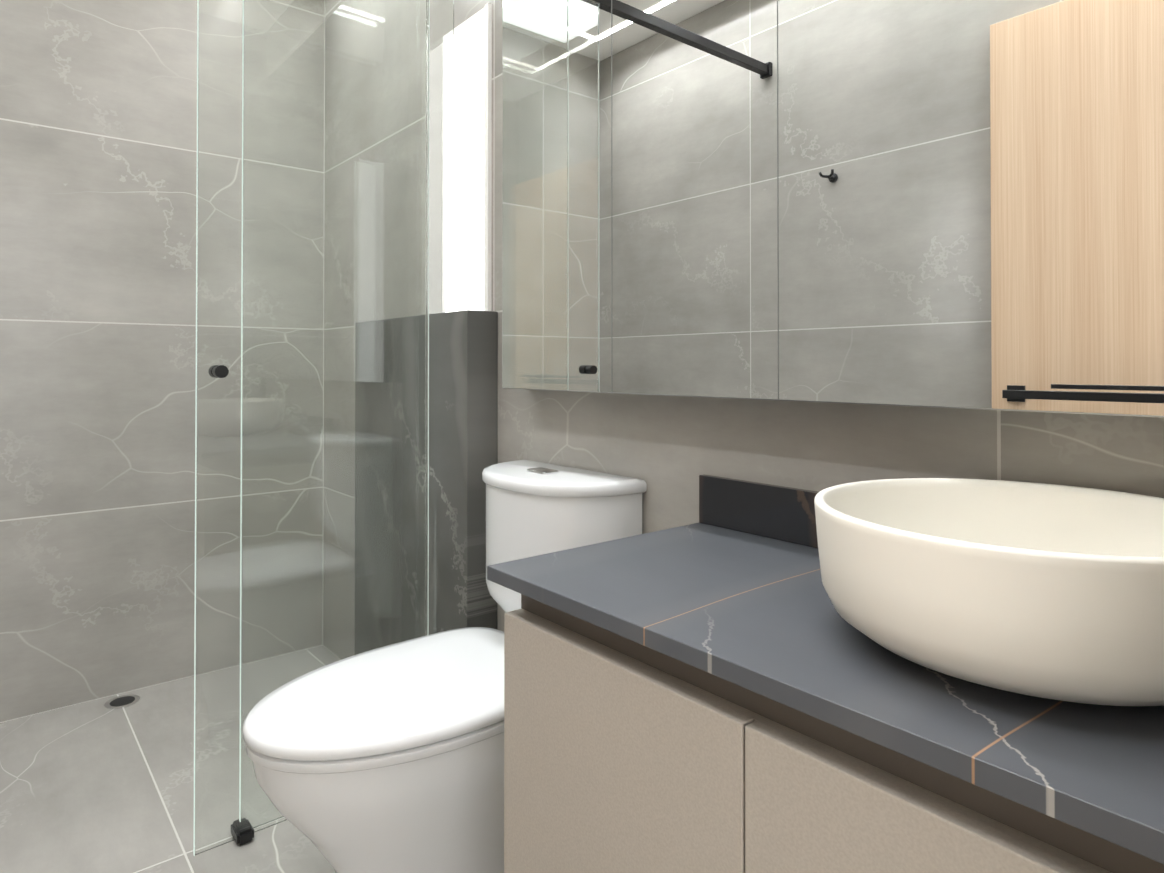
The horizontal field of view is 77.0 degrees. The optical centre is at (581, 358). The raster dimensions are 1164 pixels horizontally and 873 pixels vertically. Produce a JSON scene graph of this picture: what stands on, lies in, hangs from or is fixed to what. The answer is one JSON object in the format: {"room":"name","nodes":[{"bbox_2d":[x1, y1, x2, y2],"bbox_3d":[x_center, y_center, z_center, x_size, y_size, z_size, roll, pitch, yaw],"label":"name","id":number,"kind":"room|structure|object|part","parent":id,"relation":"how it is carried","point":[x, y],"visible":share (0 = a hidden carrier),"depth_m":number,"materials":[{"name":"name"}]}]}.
{"room":"bathroom","nodes":[
{"label":"bathroom","id":0,"kind":"room"},
{"bbox_2d":[0,0,196,722],"bbox_3d":[-1.623,-0.216,2.341,1.760,2.600,0.100,0,-1,-40],"label":"wall","id":1,"kind":"structure","parent":0,"point":[98,132],"depth_m":2.33,"materials":[{"name":"tile"}]},
{"bbox_2d":[0,676,334,872],"bbox_3d":[-0.700,1.124,1.211,1.760,0.100,3.000,0,-1,-40],"label":"floor","id":2,"kind":"structure","parent":0,"point":[95,786],"depth_m":1.80,"materials":[{"name":"tile"}]},
{"bbox_2d":[104,694,139,708],"bbox_3d":[-1.451,1.082,2.309,0.096,0.003,0.096,0,-1,-40],"label":"floor drain","id":3,"kind":"object","parent":2,"relation":"on","point":[107,705],"depth_m":2.31,"materials":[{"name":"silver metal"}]},
{"bbox_3d":[-1.451,1.081,2.309,0.068,0.001,0.068,0,-1,-40],"label":"floor drain grate","id":4,"kind":"part","parent":3,"relation":"part of","materials":[{"name":"black metal"}]},
{"bbox_2d":[193,0,453,855],"bbox_3d":[-0.936,-0.053,1.508,1.558,2.258,0.080,0,-1,-40],"label":"glass","id":5,"kind":"object","parent":2,"relation":"on","point":[325,217],"visible":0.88,"depth_m":1.73,"materials":[{"name":"clear glass"}]},
{"bbox_3d":[-0.799,0.028,1.608,0.028,0.028,0.060,0,-1,-40],"label":"knob","id":6,"kind":"part","parent":5,"relation":"part of","materials":[{"name":"black metal"}]},
{"bbox_2d":[243,460,646,872],"bbox_3d":[-0.270,0.653,1.375,0.684,0.844,0.416,0,-1,-40],"label":"toilet","id":7,"kind":"object","parent":2,"relation":"on","point":[388,759],"visible":0.77,"depth_m":1.23,"materials":[{"name":"white ceramic"}]},
{"bbox_2d":[487,474,1163,872],"bbox_3d":[0.328,0.610,0.833,0.459,0.920,0.898,0,-1,-40],"label":"bathroom vanity","id":8,"kind":"object","parent":2,"relation":"on","point":[917,676],"visible":1,"depth_m":0.70,"materials":[{"name":"grey wood"}]},
{"bbox_3d":[0.030,0.661,0.872,0.020,0.611,0.416,0,-1,-40],"label":"door","id":9,"kind":"part","parent":8,"relation":"part of","materials":[{"name":"beige wood"}]},
{"bbox_2d":[699,474,817,547],"bbox_3d":[0.501,0.249,0.976,0.015,0.086,0.894,0,-1,-40],"label":"backsplash","id":10,"kind":"structure","parent":8,"relation":"on","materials":[{"name":"stone"}]},
{"bbox_3d":[0.309,0.658,0.534,0.020,0.611,0.456,0,-1,-40],"label":"door","id":11,"kind":"part","parent":8,"relation":"part of","materials":[{"name":"beige wood"}]},
{"bbox_2d":[814,478,1163,705],"bbox_3d":[0.439,0.219,0.732,0.393,0.140,0.393,0,-1,-40],"label":"sink","id":12,"kind":"object","parent":8,"relation":"in","point":[940,591],"depth_m":0.62,"materials":[{"name":"white ceramic"}]},
{"bbox_2d":[428,310,497,634],"bbox_3d":[-0.470,0.482,2.093,0.090,1.200,0.700,0,-1,-40],"label":"wall","id":13,"kind":"structure","parent":0,"point":[463,399],"depth_m":1.84,"materials":[{"name":"stone"}]},
{"bbox_2d":[454,0,1163,631],"bbox_3d":[-0.028,-0.221,1.712,0.100,2.600,2.900,0,-1,-40],"label":"wall","id":14,"kind":"structure","parent":0,"point":[668,450],"depth_m":1.21,"materials":[{"name":"tile"}]},
{"bbox_2d":[454,3,491,310],"bbox_3d":[-0.316,-0.517,1.976,0.011,0.795,0.250,0,-1,-40],"label":"strip window","id":15,"kind":"structure","parent":14,"relation":"attached to","point":[469,65],"depth_m":1.94,"materials":[{"name":"white glass"}]},
{"bbox_2d":[502,0,1163,417],"bbox_3d":[0.302,-0.571,1.172,0.080,1.270,1.438,0,-1,-40],"label":"mirror","id":16,"kind":"object","parent":14,"relation":"attached to","point":[958,204],"visible":1,"depth_m":1.03,"materials":[{"name":"silver mirror"}]}
]}

